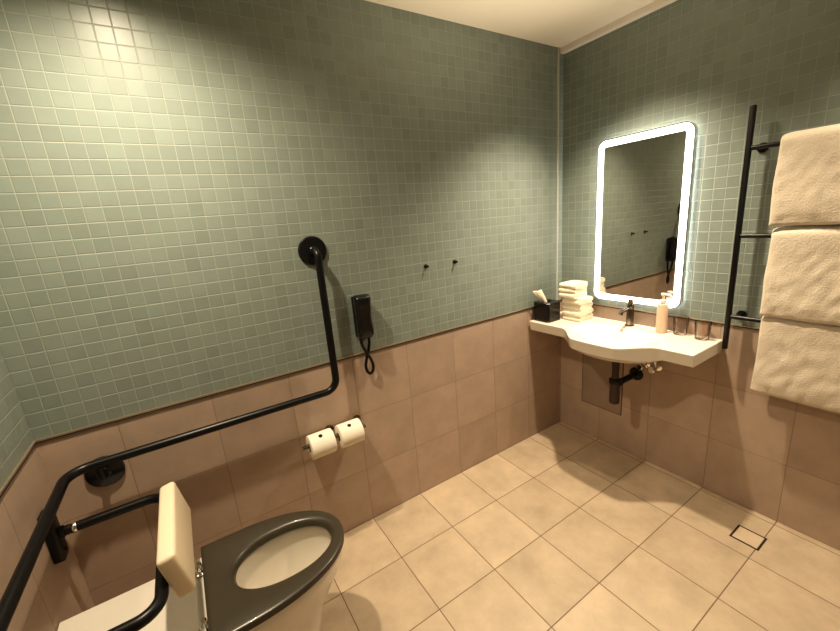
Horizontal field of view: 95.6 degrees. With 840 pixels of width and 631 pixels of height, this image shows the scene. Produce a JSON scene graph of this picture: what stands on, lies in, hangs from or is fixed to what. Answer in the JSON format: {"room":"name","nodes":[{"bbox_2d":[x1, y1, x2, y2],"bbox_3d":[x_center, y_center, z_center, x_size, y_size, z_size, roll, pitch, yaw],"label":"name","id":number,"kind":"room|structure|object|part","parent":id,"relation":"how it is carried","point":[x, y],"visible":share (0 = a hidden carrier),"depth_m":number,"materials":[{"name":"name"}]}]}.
{"room":"accessible bathroom","nodes":[
{"label":"accessible bathroom","id":0,"kind":"room"},
{"bbox_2d":[0,350,94,630],"bbox_3d":[-0.686,0.347,0.143,0.120,2.442,2.450,-13,16,-31],"label":"wall","id":1,"kind":"structure","parent":0,"point":[53,594],"depth_m":1.12,"materials":[{"name":"tile"}]},
{"bbox_2d":[0,441,36,497],"bbox_3d":[-0.608,0.617,0.244,0.005,0.011,2.445,-13,16,-31],"label":"trim","id":2,"kind":"structure","parent":1,"relation":"attached to","point":[8,481],"depth_m":1.10,"materials":[{"name":"metal"}]},
{"bbox_2d":[37,482,195,630],"bbox_3d":[-0.869,0.698,1.077,0.382,0.179,0.574,-13,16,-31],"label":"support","id":3,"kind":"object","parent":1,"relation":"attached to","point":[175,566],"visible":0.94,"depth_m":1.09,"materials":[{"name":"black metal"}]},
{"bbox_2d":[0,236,338,630],"bbox_3d":[-0.402,0.277,0.824,1.074,0.812,1.608,-13,16,-31],"label":"grab bar","id":4,"kind":"object","parent":1,"relation":"attached to","point":[103,471],"visible":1,"depth_m":1.36,"materials":[{"name":"black metal"}]},
{"bbox_3d":[-1.114,0.541,1.331,0.021,0.076,0.068,-13,16,-31],"label":"support post","id":5,"kind":"part","parent":4,"relation":"part of","materials":[{"name":"black metal"}]},
{"bbox_2d":[0,0,563,605],"bbox_3d":[-0.207,-0.138,1.915,2.915,2.442,0.120,-13,16,-31],"label":"wall","id":6,"kind":"structure","parent":0,"point":[166,166],"depth_m":1.54,"materials":[{"name":"tile"}]},
{"bbox_2d":[34,298,561,442],"bbox_3d":[-0.149,0.153,1.934,2.675,0.011,0.005,-13,16,-31],"label":"trim","id":7,"kind":"structure","parent":6,"relation":"attached to","point":[494,317],"depth_m":1.57,"materials":[{"name":"metal"}]},
{"bbox_2d":[302,415,365,450],"bbox_3d":[-0.405,0.551,1.792,0.315,0.044,0.094,-13,16,-31],"label":"toilet roll holder","id":8,"kind":"object","parent":6,"relation":"attached to","point":[306,447],"visible":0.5,"depth_m":1.81,"materials":[{"name":"metal"}]},
{"bbox_2d":[306,428,336,459],"bbox_3d":[-0.446,0.580,1.725,0.110,0.109,0.109,-13,16,-31],"label":"toilet roll","id":9,"kind":"object","parent":8,"relation":"on","point":[322,443],"visible":0.98,"depth_m":1.69,"materials":[{"name":"paper"}]},
{"bbox_2d":[335,418,364,447],"bbox_3d":[-0.331,0.553,1.794,0.110,0.109,0.109,-13,16,-31],"label":"toilet roll","id":10,"kind":"object","parent":8,"relation":"on","point":[350,432],"visible":0.97,"depth_m":1.76,"materials":[{"name":"paper"}]},
{"bbox_2d":[351,294,374,374],"bbox_3d":[-0.259,0.101,1.808,0.075,0.404,0.078,-13,16,-31],"label":"handset","id":11,"kind":"object","parent":6,"relation":"attached to","point":[361,303],"visible":1,"depth_m":1.77,"materials":[{"name":"black plastic"}]},
{"bbox_3d":[-0.258,0.194,1.847,0.066,0.205,0.028,-18,19,-42],"label":"cord","id":12,"kind":"part","parent":11,"relation":"part of","materials":[{"name":"black plastic"}]},
{"bbox_2d":[556,47,558,299],"bbox_3d":[0.868,-0.834,2.402,0.012,1.507,0.007,-13,16,-31],"label":"trim","id":13,"kind":"structure","parent":6,"relation":"attached to","point":[557,47],"depth_m":2.38,"materials":[{"name":"metal"}]},
{"bbox_2d":[365,0,655,47],"bbox_3d":[0.382,-1.168,0.542,2.915,0.120,2.690,-13,16,-31],"label":"ceiling","id":14,"kind":"structure","parent":0,"point":[556,23],"depth_m":1.82,"materials":[{"name":"paint"}]},
{"bbox_2d":[320,421,839,630],"bbox_3d":[0.590,1.308,1.164,2.915,0.120,2.690,-13,16,-31],"label":"floor","id":15,"kind":"structure","parent":0,"point":[563,528],"depth_m":1.73,"materials":[{"name":"tile"}]},
{"bbox_2d":[57,510,343,630],"bbox_3d":[-0.620,1.075,1.252,0.827,0.484,0.398,-13,16,-31],"label":"toilet","id":16,"kind":"object","parent":15,"relation":"on","point":[277,573],"visible":0.98,"depth_m":1.21,"materials":[{"name":"white ceramic"}]},
{"bbox_3d":[-0.479,0.816,1.294,0.446,0.026,0.398,-13,16,-31],"label":"seat","id":17,"kind":"part","parent":16,"relation":"part of","materials":[{"name":"grey plastic"}]},
{"bbox_2d":[729,524,766,550],"bbox_3d":[1.510,1.020,1.754,0.108,0.002,0.108,-13,16,-31],"label":"floor drain","id":18,"kind":"object","parent":15,"relation":"on","point":[740,533],"visible":1,"depth_m":1.75,"materials":[{"name":"stone"}]},
{"bbox_2d":[560,0,839,550],"bbox_3d":[1.658,-0.206,1.563,0.120,2.442,2.450,-13,16,-31],"label":"wall","id":19,"kind":"structure","parent":0,"point":[704,63],"depth_m":1.81,"materials":[{"name":"tile"}]},
{"bbox_2d":[582,354,623,415],"bbox_3d":[1.181,0.435,2.479,0.003,0.365,0.280,-13,16,-31],"label":"access panel","id":20,"kind":"object","parent":19,"relation":"attached to","point":[596,373],"visible":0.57,"depth_m":2.50,"materials":[{"name":"tile"}]},
{"bbox_2d":[560,0,676,53],"bbox_3d":[1.495,-1.357,1.231,0.035,0.030,2.450,-13,16,-31],"label":"trim","id":21,"kind":"structure","parent":19,"relation":"attached to","point":[657,4],"depth_m":1.95,"materials":[{"name":"white paint"}]},
{"bbox_2d":[529,311,721,367],"bbox_3d":[1.042,0.136,2.136,0.464,0.098,0.926,-13,16,-31],"label":"basin","id":22,"kind":"object","parent":19,"relation":"attached to","point":[596,337],"visible":0.86,"depth_m":1.97,"materials":[{"name":"white ceramic"}]},
{"bbox_2d":[534,299,559,322],"bbox_3d":[0.810,-0.032,2.432,0.124,0.120,0.124,-13,16,-31],"label":"tissue box","id":23,"kind":"object","parent":22,"relation":"on","point":[549,311],"visible":0.93,"depth_m":2.39,"materials":[{"name":"black plastic"}]},
{"bbox_2d":[533,290,546,301],"bbox_3d":[0.768,-0.115,2.402,0.129,0.102,0.033,-13,16,-31],"label":"tissue","id":24,"kind":"object","parent":23,"relation":"on","point":[540,295],"visible":0.88,"depth_m":2.39,"materials":[{"name":"paper"}]},
{"bbox_2d":[563,313,592,321],"bbox_3d":[0.994,0.003,2.402,0.135,0.037,0.128,-13,16,-30],"label":"hand towel","id":25,"kind":"object","parent":22,"relation":"on","point":[566,316],"visible":0.62,"depth_m":2.36,"materials":[{"name":"white fabric"}]},
{"bbox_2d":[563,308,592,316],"bbox_3d":[0.991,-0.031,2.393,0.139,0.036,0.128,-13,16,-30],"label":"hand towel","id":26,"kind":"object","parent":25,"relation":"on","point":[566,310],"visible":0.75,"depth_m":2.35,"materials":[{"name":"white fabric"}]},
{"bbox_2d":[562,302,592,310],"bbox_3d":[0.990,-0.068,2.392,0.137,0.037,0.128,-14,17,-32],"label":"hand towel","id":27,"kind":"object","parent":26,"relation":"on","point":[565,305],"visible":0.67,"depth_m":2.35,"materials":[{"name":"white fabric"}]},
{"bbox_2d":[562,296,592,304],"bbox_3d":[0.983,-0.101,2.378,0.139,0.036,0.128,-13,16,-30],"label":"hand towel","id":28,"kind":"object","parent":27,"relation":"on","point":[580,301],"visible":0.72,"depth_m":2.33,"materials":[{"name":"white fabric"}]},
{"bbox_2d":[559,291,586,298],"bbox_3d":[0.953,-0.133,2.377,0.128,0.031,0.118,-13,16,-29],"label":"cloth","id":29,"kind":"object","parent":28,"relation":"on","point":[561,294],"visible":0.81,"depth_m":2.34,"materials":[{"name":"white fabric"}]},
{"bbox_2d":[559,287,586,293],"bbox_3d":[0.952,-0.165,2.377,0.130,0.031,0.117,-14,17,-32],"label":"cloth","id":30,"kind":"object","parent":29,"relation":"on","point":[561,289],"visible":0.73,"depth_m":2.34,"materials":[{"name":"white fabric"}]},
{"bbox_2d":[559,280,587,288],"bbox_3d":[0.952,-0.193,2.365,0.129,0.031,0.117,-13,16,-30],"label":"cloth","id":31,"kind":"object","parent":30,"relation":"on","point":[573,284],"visible":1,"depth_m":2.33,"materials":[{"name":"white fabric"}]},
{"bbox_2d":[618,299,633,326],"bbox_3d":[1.165,-0.010,2.154,0.132,0.155,0.050,-13,16,-31],"label":"tap","id":32,"kind":"object","parent":22,"relation":"on","point":[629,310],"visible":1,"depth_m":2.16,"materials":[{"name":"metal"}]},
{"bbox_3d":[1.150,-0.024,2.141,0.098,0.041,0.021,-13,16,-31],"label":"spout","id":33,"kind":"part","parent":32,"relation":"part of","materials":[{"name":"metal"}]},
{"bbox_2d":[655,293,672,332],"bbox_3d":[1.286,-0.011,2.002,0.052,0.212,0.074,-13,16,-31],"label":"soap bottle","id":34,"kind":"object","parent":22,"relation":"on","point":[662,307],"visible":1,"depth_m":2.00,"materials":[{"name":"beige plastic"}]},
{"bbox_2d":[673,316,689,335],"bbox_3d":[1.351,0.053,1.974,0.072,0.090,0.072,-13,16,-31],"label":"drinking glass","id":35,"kind":"object","parent":22,"relation":"on","point":[674,318],"visible":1,"depth_m":1.97,"materials":[{"name":"clear glass"}]},
{"bbox_2d":[694,320,712,340],"bbox_3d":[1.396,0.073,1.881,0.072,0.090,0.072,-13,16,-31],"label":"drinking glass","id":36,"kind":"object","parent":22,"relation":"on","point":[695,321],"visible":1,"depth_m":1.88,"materials":[{"name":"clear glass"}]},
{"bbox_2d":[609,362,642,404],"bbox_3d":[1.180,0.338,2.196,0.253,0.300,0.080,-13,16,-31],"label":"trap","id":37,"kind":"object","parent":19,"relation":"attached to","point":[615,382],"visible":0.84,"depth_m":2.15,"materials":[{"name":"black plastic"}]},
{"bbox_2d":[609,384,619,404],"bbox_3d":[1.108,0.438,2.170,0.055,0.130,0.055,-13,16,-31],"label":"cup","id":38,"kind":"object","parent":37,"relation":"on","point":[614,389],"depth_m":2.15,"materials":[{"name":"plastic"}]},
{"bbox_2d":[636,363,650,369],"bbox_3d":[1.258,0.217,2.189,0.081,0.186,0.101,-13,16,-31],"label":"valve","id":39,"kind":"object","parent":19,"relation":"attached to","point":[638,366],"visible":0.33,"depth_m":2.17,"materials":[{"name":"silver metal"}]},
{"bbox_3d":[1.252,0.291,2.170,0.021,0.038,0.040,-13,16,-31],"label":"valve handle","id":40,"kind":"part","parent":39,"relation":"part of","materials":[{"name":"silver metal"}]},
{"bbox_2d":[593,121,697,308],"bbox_3d":[1.187,-0.507,2.066,0.037,0.904,0.490,-13,16,-31],"label":"mirror","id":41,"kind":"object","parent":19,"relation":"attached to","point":[645,179],"visible":1,"depth_m":2.02,"materials":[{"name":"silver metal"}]},
{"bbox_2d":[647,362,662,373],"bbox_3d":[1.286,0.225,2.147,0.081,0.186,0.128,-13,16,-31],"label":"valve","id":42,"kind":"object","parent":19,"relation":"attached to","point":[657,366],"visible":0.56,"depth_m":2.12,"materials":[{"name":"silver metal"}]},
{"bbox_3d":[1.287,0.302,2.117,0.021,0.038,0.040,-13,16,-31],"label":"valve handle","id":43,"kind":"part","parent":42,"relation":"part of","materials":[{"name":"silver metal"}]},
{"bbox_2d":[562,299,759,329],"bbox_3d":[1.630,0.088,1.600,0.005,0.011,2.445,-13,16,-31],"label":"trim","id":44,"kind":"structure","parent":19,"relation":"attached to","point":[635,310],"depth_m":1.97,"materials":[{"name":"metal"}]},
{"bbox_2d":[722,105,780,348],"bbox_3d":[1.580,-0.310,1.461,0.072,1.052,0.589,-13,16,-31],"label":"towel rack","id":45,"kind":"object","parent":19,"relation":"attached to","point":[763,147],"visible":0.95,"depth_m":1.66,"materials":[{"name":"black metal"}]},
{"bbox_3d":[1.405,-0.351,1.683,0.020,1.052,0.020,-13,16,-31],"label":"rail post","id":46,"kind":"part","parent":45,"relation":"part of","materials":[{"name":"black metal"}]},
{"bbox_2d":[750,316,839,412],"bbox_3d":[1.619,0.196,1.531,0.085,0.356,0.411,-13,16,-31],"label":"bath towel","id":47,"kind":"object","parent":45,"relation":"hanging from","point":[796,361],"visible":0.92,"depth_m":1.56,"materials":[{"name":"white fabric"}]},
{"bbox_2d":[759,225,839,325],"bbox_3d":[1.588,-0.151,1.447,0.085,0.373,0.417,-13,16,-31],"label":"bath towel","id":48,"kind":"object","parent":45,"relation":"hanging from","point":[801,282],"visible":1,"depth_m":1.50,"materials":[{"name":"white fabric"}]},
{"bbox_2d":[768,124,839,225],"bbox_3d":[1.556,-0.509,1.364,0.081,0.356,0.429,-13,16,-31],"label":"bath towel","id":49,"kind":"object","parent":45,"relation":"hanging from","point":[806,184],"visible":1,"depth_m":1.44,"materials":[{"name":"white fabric"}]}
]}

